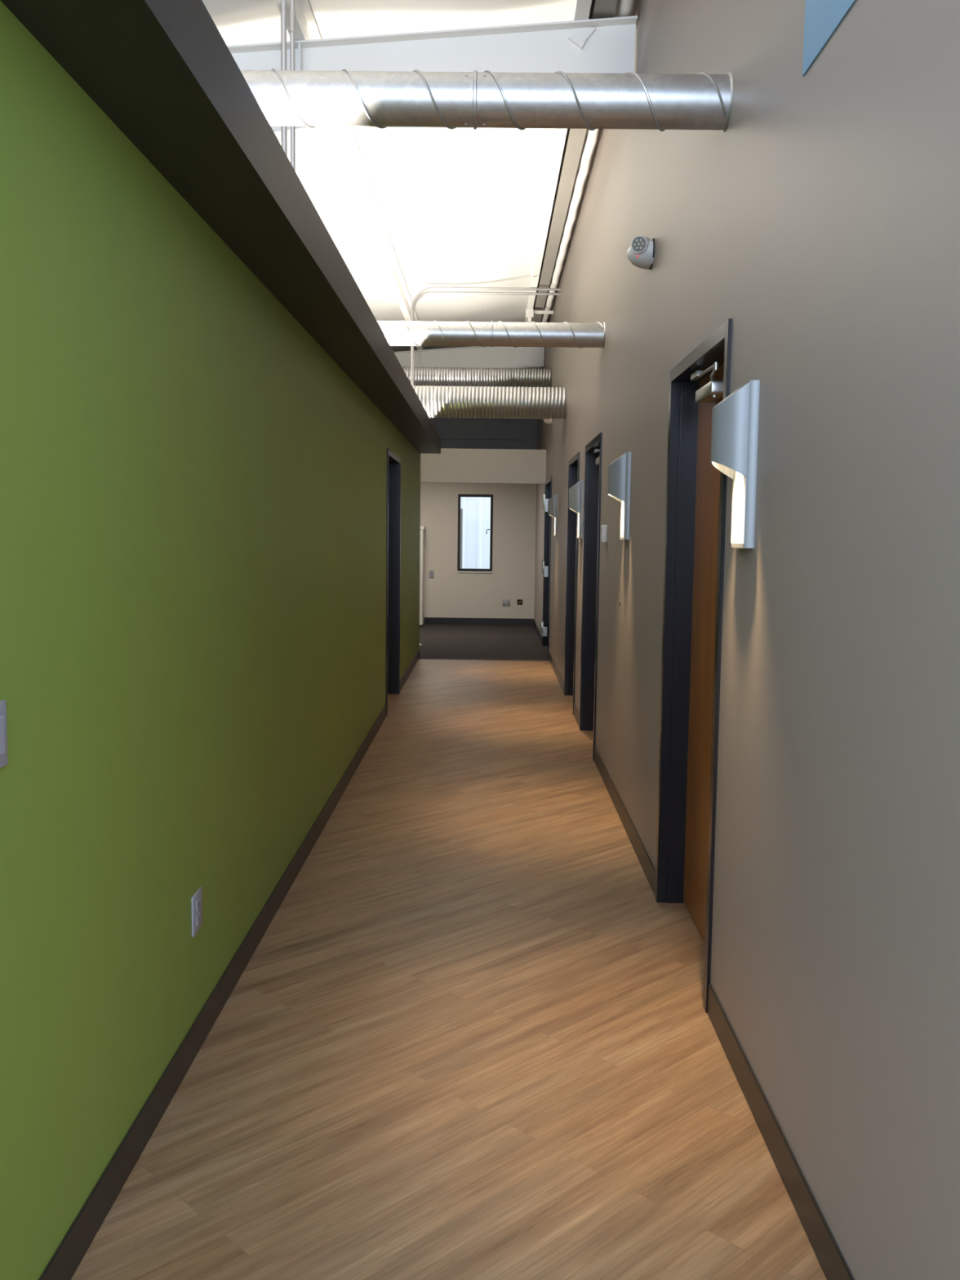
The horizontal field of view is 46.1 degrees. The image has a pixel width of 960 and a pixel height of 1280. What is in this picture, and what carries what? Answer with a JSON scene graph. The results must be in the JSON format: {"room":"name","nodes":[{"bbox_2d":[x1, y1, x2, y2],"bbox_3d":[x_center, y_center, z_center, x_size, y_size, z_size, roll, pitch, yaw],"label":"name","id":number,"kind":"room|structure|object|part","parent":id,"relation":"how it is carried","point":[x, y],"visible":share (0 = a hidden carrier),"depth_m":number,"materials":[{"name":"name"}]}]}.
{"room":"office corridor","nodes":[
{"label":"office corridor","id":0,"kind":"room"},
{"bbox_2d":[0,0,420,1279],"bbox_3d":[-2.452,-0.474,6.970,3.370,2.550,12.720,1,6,0],"label":"wall","id":1,"kind":"structure","parent":0,"point":[193,489],"depth_m":2.65,"materials":[{"name":"green paint"}]},
{"bbox_2d":[0,699,8,768],"bbox_3d":[-0.811,0.162,1.894,0.012,0.114,0.080,1,6,0],"label":"switch plate","id":2,"kind":"object","parent":1,"relation":"attached to","point":[3,731],"visible":1,"depth_m":1.91,"materials":[{"name":"grey plastic"}]},
{"bbox_2d":[191,887,202,937],"bbox_3d":[-0.809,0.778,3.228,0.010,0.116,0.098,1,6,0],"label":"outlet plate","id":3,"kind":"object","parent":1,"relation":"attached to","point":[196,900],"visible":1,"depth_m":3.21,"materials":[{"name":"grey plastic"}]},
{"bbox_2d":[195,897,199,911],"bbox_3d":[-0.806,0.757,3.227,0.003,0.028,0.034,1,6,0],"label":"receptacle","id":4,"kind":"object","parent":3,"relation":"attached to","point":[197,900],"depth_m":3.22,"materials":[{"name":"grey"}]},
{"bbox_2d":[196,912,200,925],"bbox_3d":[-0.807,0.799,3.231,0.003,0.028,0.034,1,6,0],"label":"receptacle","id":5,"kind":"object","parent":3,"relation":"attached to","point":[198,914],"depth_m":3.23,"materials":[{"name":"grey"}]},
{"bbox_2d":[0,0,440,453],"bbox_3d":[-0.632,-1.627,6.755,0.243,0.170,12.550,1,6,0],"label":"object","id":6,"kind":"object","parent":1,"relation":"attached to","point":[162,72],"visible":1,"depth_m":2.69,"materials":[{"name":"black paint"}]},
{"bbox_2d":[38,648,419,1279],"bbox_3d":[-0.779,0.766,7.075,0.007,0.102,12.720,1,6,0],"label":"baseboard","id":7,"kind":"structure","parent":1,"relation":"attached to","point":[74,1245],"depth_m":3.02,"materials":[{"name":"black rubber"}]},
{"bbox_2d":[280,0,287,155],"bbox_3d":[-0.836,-2.303,4.807,0.025,1.550,0.024,1,6,0],"label":"conduit","id":8,"kind":"object","parent":1,"relation":"on","point":[283,2],"visible":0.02,"depth_m":4.78,"materials":[{"name":"grey metal"}]},
{"bbox_2d":[288,0,295,171],"bbox_3d":[-0.798,-2.303,4.807,0.029,1.550,0.029,1,6,0],"label":"conduit","id":9,"kind":"object","parent":1,"relation":"on","point":[291,12],"visible":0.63,"depth_m":4.78,"materials":[{"name":"grey metal"}]},
{"bbox_2d":[385,448,400,716],"bbox_3d":[-0.798,-0.513,9.659,0.130,2.145,1.290,1,6,0],"label":"door","id":10,"kind":"structure","parent":1,"relation":"in","point":[393,461],"depth_m":10.23,"materials":[{"name":"black metal"}]},
{"bbox_2d":[418,658,549,661],"bbox_3d":[-1.520,0.261,13.177,5.150,0.104,0.030,1,6,0],"label":"trim","id":11,"kind":"structure","parent":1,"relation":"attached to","point":[419,659],"depth_m":13.15,"materials":[{"name":"brown"}]},
{"bbox_2d":[202,0,636,351],"bbox_3d":[-1.644,-3.310,7.581,4.923,0.462,20.107,1,6,0],"label":"ceiling","id":12,"kind":"structure","parent":0,"point":[460,206],"depth_m":8.55,"materials":[{"name":"paint"}]},
{"bbox_2d":[71,659,826,1279],"bbox_3d":[0.032,1.026,5.556,8.400,0.100,15.260,1,6,0],"label":"floor","id":13,"kind":"structure","parent":0,"point":[471,1037],"depth_m":3.17,"materials":[{"name":"brown wood"}]},
{"bbox_2d":[416,368,537,618],"bbox_3d":[-1.566,-2.505,17.847,4.910,4.500,0.220,1,6,0],"label":"wall","id":14,"kind":"structure","parent":0,"point":[451,593],"depth_m":17.82,"materials":[{"name":"beige paint"}]},
{"bbox_2d":[429,570,434,577],"bbox_3d":[-0.769,-1.044,17.886,0.078,0.125,0.010,1,6,0],"label":"outlet plate","id":15,"kind":"object","parent":14,"relation":"attached to","point":[431,572],"visible":1,"depth_m":17.89,"materials":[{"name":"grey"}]},
{"bbox_2d":[457,493,493,573],"bbox_3d":[-0.076,-1.684,17.846,0.560,1.233,0.093,1,6,0],"label":"window","id":16,"kind":"structure","parent":14,"relation":"in","point":[459,570],"depth_m":17.82,"materials":[{"name":"black metal"}]},
{"bbox_3d":[-0.083,-1.077,17.872,0.560,0.020,0.018,1,6,0],"label":"sill","id":17,"kind":"part","parent":16,"relation":"part of","materials":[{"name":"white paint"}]},
{"bbox_2d":[423,617,533,626],"bbox_3d":[-1.597,-0.314,17.967,4.903,0.115,0.007,1,6,0],"label":"baseboard","id":18,"kind":"structure","parent":14,"relation":"attached to","point":[428,620],"depth_m":17.95,"materials":[{"name":"black rubber"}]},
{"bbox_2d":[502,599,510,606],"bbox_3d":[0.417,-0.591,17.919,0.121,0.108,0.010,1,6,0],"label":"outlet plate","id":19,"kind":"object","parent":14,"relation":"attached to","point":[505,602],"visible":1,"depth_m":17.92,"materials":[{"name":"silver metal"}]},
{"bbox_2d":[516,599,522,604],"bbox_3d":[0.633,-0.600,17.908,0.086,0.086,0.028,1,6,0],"label":"junction box","id":20,"kind":"object","parent":14,"relation":"attached to","point":[519,602],"visible":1,"depth_m":17.92,"materials":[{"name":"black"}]},
{"bbox_2d":[420,448,546,484],"bbox_3d":[-1.594,-2.296,14.773,4.910,0.440,0.120,1,6,0],"label":"wall header","id":21,"kind":"structure","parent":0,"point":[507,466],"depth_m":14.70,"materials":[{"name":"beige paint"}]},
{"bbox_2d":[418,624,548,660],"bbox_3d":[-1.498,0.027,15.586,5.150,0.102,4.810,1,6,0],"label":"floor","id":22,"kind":"structure","parent":0,"point":[462,642],"depth_m":15.12,"materials":[{"name":"carpet"}]},
{"bbox_2d":[419,526,426,625],"bbox_3d":[-1.302,-1.013,17.648,0.870,1.535,0.480,1,6,0],"label":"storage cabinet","id":23,"kind":"object","parent":22,"relation":"on","point":[422,528],"visible":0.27,"depth_m":17.46,"materials":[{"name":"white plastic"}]},
{"bbox_3d":[-1.312,-0.392,17.497,0.836,0.309,0.018,1,6,0],"label":"drawer","id":24,"kind":"part","parent":23,"relation":"part of","materials":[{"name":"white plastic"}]},
{"bbox_3d":[-1.308,-0.697,17.467,0.836,0.291,0.018,1,6,0],"label":"drawer","id":25,"kind":"part","parent":23,"relation":"part of","materials":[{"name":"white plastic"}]},
{"bbox_3d":[-1.091,-1.269,17.409,0.416,0.852,0.018,1,6,0],"label":"cabinet door","id":26,"kind":"part","parent":23,"relation":"part of","materials":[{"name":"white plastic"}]},
{"bbox_2d":[533,0,959,1279],"bbox_3d":[2.638,-1.465,7.720,3.690,4.500,20.100,1,6,0],"label":"wall","id":27,"kind":"structure","parent":0,"point":[823,221],"depth_m":2.42,"materials":[{"name":"beige paint"}]},
{"bbox_2d":[402,366,551,386],"bbox_3d":[-1.579,-3.208,13.669,4.886,0.227,0.227,1,6,0],"label":"flexible duct","id":28,"kind":"object","parent":27,"relation":"attached to","point":[426,375],"visible":0.31,"depth_m":13.56,"materials":[{"name":"metal"}]},
{"bbox_2d":[410,286,561,385],"bbox_3d":[0.054,-2.970,11.968,1.586,1.508,0.026,1,6,0],"label":"conduit","id":29,"kind":"object","parent":27,"relation":"attached to","point":[419,294],"visible":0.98,"depth_m":11.89,"materials":[{"name":"grey metal"}]},
{"bbox_2d":[240,68,733,132],"bbox_3d":[-1.694,-1.686,3.489,4.910,0.167,0.167,1,6,0],"label":"spiral duct","id":30,"kind":"object","parent":27,"relation":"attached to","point":[311,99],"visible":0.63,"depth_m":3.41,"materials":[{"name":"silver metal"}]},
{"bbox_2d":[413,291,560,386],"bbox_3d":[0.058,-2.954,12.005,1.578,1.468,0.026,1,6,0],"label":"conduit","id":31,"kind":"object","parent":27,"relation":"attached to","point":[428,292],"visible":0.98,"depth_m":11.93,"materials":[{"name":"grey metal"}]},
{"bbox_2d":[412,384,566,419],"bbox_3d":[-1.613,-2.326,10.942,4.885,0.317,0.317,1,6,0],"label":"flexible duct","id":32,"kind":"object","parent":27,"relation":"attached to","point":[474,402],"visible":0.22,"depth_m":10.80,"materials":[{"name":"metal"}]},
{"bbox_2d":[377,320,604,348],"bbox_3d":[-1.660,-1.987,7.257,4.910,0.165,0.165,1,6,0],"label":"spiral duct","id":33,"kind":"object","parent":27,"relation":"attached to","point":[491,334],"visible":0.25,"depth_m":7.18,"materials":[{"name":"silver metal"}]},
{"bbox_2d":[539,475,551,658],"bbox_3d":[0.883,-0.919,14.029,0.194,2.145,1.520,1,6,0],"label":"door","id":34,"kind":"structure","parent":27,"relation":"in","point":[544,624],"depth_m":14.69,"materials":[{"name":"black metal"}]},
{"bbox_2d":[543,418,552,424],"bbox_3d":[0.801,-2.616,13.352,0.105,0.130,0.224,1,6,0],"label":"emergency light","id":35,"kind":"object","parent":27,"relation":"attached to","point":[549,421],"visible":0.37,"depth_m":13.29,"materials":[{"name":"white plastic"}]},
{"bbox_2d":[547,493,558,536],"bbox_3d":[0.773,-1.330,12.001,0.105,0.445,0.180,1,6,0],"label":"wall sconce","id":36,"kind":"object","parent":27,"relation":"attached to","point":[553,503],"visible":1,"depth_m":11.92,"materials":[{"name":"silver metal"}]},
{"bbox_3d":[0.762,-1.423,11.992,0.080,0.251,0.168,1,6,0],"label":"lamp shade","id":37,"kind":"part","parent":36,"relation":"part of","materials":[{"name":"silver metal"}]},
{"bbox_3d":[0.808,-1.330,12.001,0.035,0.445,0.180,1,6,0],"label":"plate","id":38,"kind":"part","parent":36,"relation":"part of","materials":[{"name":"silver metal"}]},
{"bbox_2d":[564,452,579,715],"bbox_3d":[0.863,-0.503,9.770,0.154,2.145,1.160,1,6,0],"label":"door","id":39,"kind":"structure","parent":27,"relation":"in","point":[574,463],"depth_m":10.29,"materials":[{"name":"black metal"}]},
{"bbox_2d":[568,480,583,537],"bbox_3d":[0.743,-1.017,8.786,0.105,0.445,0.180,1,6,0],"label":"wall sconce","id":40,"kind":"object","parent":27,"relation":"attached to","point":[576,491],"visible":1,"depth_m":8.70,"materials":[{"name":"silver metal"}]},
{"bbox_3d":[0.732,-1.110,8.777,0.080,0.251,0.168,1,6,0],"label":"lamp shade","id":41,"kind":"part","parent":40,"relation":"part of","materials":[{"name":"silver metal"}]},
{"bbox_3d":[0.778,-1.016,8.786,0.035,0.445,0.180,1,6,0],"label":"plate","id":42,"kind":"part","parent":40,"relation":"part of","materials":[{"name":"silver metal"}]},
{"bbox_2d":[579,431,602,760],"bbox_3d":[0.846,-0.325,7.943,0.154,2.145,1.190,1,6,0],"label":"door","id":43,"kind":"structure","parent":27,"relation":"in","point":[593,466],"depth_m":8.46,"materials":[{"name":"black metal"}]},
{"bbox_3d":[0.835,-1.301,7.824,0.053,0.066,0.448,1,6,0],"label":"closer arm","id":44,"kind":"part","parent":43,"relation":"part of","materials":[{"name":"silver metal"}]},
{"bbox_2d":[600,524,607,542],"bbox_3d":[0.757,-0.650,6.893,0.036,0.104,0.080,1,6,0],"label":"light switch","id":45,"kind":"object","parent":27,"relation":"attached to","point":[603,527],"visible":1,"depth_m":6.85,"materials":[{"name":"white plastic"}]},
{"bbox_2d":[607,451,631,539],"bbox_3d":[0.715,-0.746,5.849,0.105,0.445,0.180,1,6,0],"label":"wall sconce","id":46,"kind":"object","parent":27,"relation":"attached to","point":[620,470],"visible":1,"depth_m":5.77,"materials":[{"name":"silver metal"}]},
{"bbox_3d":[0.704,-0.838,5.840,0.080,0.251,0.168,1,6,0],"label":"lamp shade","id":47,"kind":"part","parent":46,"relation":"part of","materials":[{"name":"silver metal"}]},
{"bbox_3d":[0.750,-0.745,5.848,0.035,0.445,0.180,1,6,0],"label":"plate","id":48,"kind":"part","parent":46,"relation":"part of","materials":[{"name":"silver metal"}]},
{"bbox_2d":[626,235,654,269],"bbox_3d":[0.722,-1.746,5.098,0.105,0.130,0.224,1,6,0],"label":"emergency light","id":49,"kind":"object","parent":27,"relation":"attached to","point":[641,252],"visible":1,"depth_m":5.01,"materials":[{"name":"white plastic"}]},
{"bbox_2d":[654,318,732,1013],"bbox_3d":[0.808,0.058,4.007,0.154,2.145,1.110,1,6,0],"label":"door","id":50,"kind":"structure","parent":27,"relation":"in","point":[696,491],"depth_m":4.42,"materials":[{"name":"brown wood"}]},
{"bbox_3d":[0.798,-0.921,3.928,0.053,0.066,0.448,1,6,0],"label":"closer arm","id":51,"kind":"part","parent":50,"relation":"part of","materials":[{"name":"silver metal"}]},
{"bbox_2d":[533,619,853,1279],"bbox_3d":[0.776,0.564,9.342,0.007,0.102,17.300,1,6,0],"label":"baseboard","id":52,"kind":"structure","parent":27,"relation":"attached to","point":[833,1265],"depth_m":2.82,"materials":[{"name":"black rubber"}]},
{"bbox_2d":[711,380,759,548],"bbox_3d":[0.689,-0.478,3.107,0.105,0.445,0.180,1,6,0],"label":"wall sconce","id":53,"kind":"object","parent":27,"relation":"attached to","point":[735,419],"visible":1,"depth_m":3.03,"materials":[{"name":"silver metal"}]},
{"bbox_3d":[0.678,-0.571,3.098,0.080,0.251,0.168,1,6,0],"label":"lamp shade","id":54,"kind":"part","parent":53,"relation":"part of","materials":[{"name":"silver metal"}]},
{"bbox_3d":[0.724,-0.478,3.107,0.035,0.445,0.180,1,6,0],"label":"plate","id":55,"kind":"part","parent":53,"relation":"part of","materials":[{"name":"silver metal"}]},
{"bbox_2d":[802,0,856,75],"bbox_3d":[0.743,-1.635,1.705,0.004,0.838,1.725,1,6,0],"label":"accent panel","id":56,"kind":"object","parent":27,"relation":"attached to","point":[823,18],"visible":1,"depth_m":2.47,"materials":[{"name":"blue paint"}]},
{"bbox_3d":[-4.215,-1.564,7.876,0.200,4.500,20.300,1,6,0],"label":"wall","id":57,"kind":"structure","parent":0,"visible":0},
{"bbox_2d":[226,15,637,142],"bbox_3d":[-1.667,-2.643,5.787,4.902,1.045,0.150,1,6,0],"label":"roof beam","id":58,"kind":"structure","parent":57,"relation":"attached to","point":[603,45],"depth_m":5.73,"materials":[{"name":"white metal"}]},
{"bbox_3d":[-0.911,-2.809,5.763,0.010,0.406,0.144,1,6,0],"label":"stiffener plate","id":59,"kind":"part","parent":58,"relation":"part of","materials":[{"name":"white paint"}]},
{"bbox_2d":[275,0,428,350],"bbox_3d":[-0.874,-3.261,7.578,0.112,0.116,20.060,1,6,0],"label":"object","id":60,"kind":"object","parent":58,"relation":"attached to","point":[345,144],"visible":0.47,"depth_m":8.32,"materials":[{"name":"white paint"}]},
{"bbox_2d":[524,0,592,322],"bbox_3d":[0.547,-3.352,7.556,0.112,0.116,20.060,1,6,0],"label":"purlin","id":61,"kind":"object","parent":58,"relation":"on","point":[583,9],"visible":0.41,"depth_m":8.47,"materials":[{"name":"white paint"}]},
{"bbox_2d":[529,270,537,276],"bbox_3d":[0.546,-3.672,11.312,0.100,0.055,0.100,1,6,0],"label":"ceiling detector","id":62,"kind":"object","parent":61,"relation":"attached to","point":[531,271],"visible":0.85,"depth_m":11.29,"materials":[{"name":"white plastic"}]},
{"bbox_2d":[525,308,553,322],"bbox_3d":[0.692,-3.761,13.091,0.320,0.140,0.100,1,6,0],"label":"bracket","id":63,"kind":"object","parent":61,"relation":"attached to","point":[530,313],"visible":0.97,"depth_m":13.07,"materials":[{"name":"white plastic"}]},
{"bbox_3d":[0.577,-3.763,13.092,0.090,0.140,0.100,1,6,0],"label":"strap plate","id":64,"kind":"part","parent":63,"relation":"part of","materials":[{"name":"white plastic"}]},
{"bbox_2d":[531,0,617,322],"bbox_3d":[0.637,-3.360,7.549,0.107,0.084,20.050,1,6,0],"label":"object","id":65,"kind":"structure","parent":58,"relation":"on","point":[600,9],"depth_m":8.63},
{"bbox_2d":[542,0,634,322],"bbox_3d":[0.746,-3.352,7.544,0.076,0.074,20.022,1,6,0],"label":"pipe","id":66,"kind":"object","parent":58,"relation":"on","point":[625,7],"visible":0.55,"depth_m":8.72,"materials":[{"name":"white metal"}]},
{"bbox_2d":[393,346,544,368],"bbox_3d":[-1.573,-3.730,15.527,4.902,0.771,0.150,1,6,0],"label":"roof beam","id":67,"kind":"structure","parent":57,"relation":"attached to","point":[475,357],"depth_m":15.49,"materials":[{"name":"white metal"}]},
{"bbox_3d":[-0.818,-3.798,15.513,0.010,0.331,0.144,1,6,0],"label":"stiffener plate","id":68,"kind":"part","parent":67,"relation":"part of","materials":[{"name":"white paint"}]},
{"label":"outside","id":69,"kind":"structure","parent":0,"visible":0},
{"bbox_3d":[-0.236,-0.300,19.466,7.600,0.130,2.600,1,6,0],"label":"ground","id":70,"kind":"structure","parent":69,"visible":0},
{"bbox_2d":[459,508,462,568],"bbox_3d":[-0.330,-1.266,18.996,0.055,1.880,0.050,1,6,0],"label":"post","id":71,"kind":"object","parent":70,"relation":"on","point":[461,509],"visible":0.43,"depth_m":18.92,"materials":[{"name":"grey metal"}]},
{"bbox_2d":[460,497,490,568],"bbox_3d":[0.206,-2.739,20.465,6.405,4.500,0.130,1,6,0],"label":"wall","id":72,"kind":"structure","parent":70,"relation":"on","point":[476,510],"depth_m":20.50,"materials":[{"name":"white paint"}]}
]}

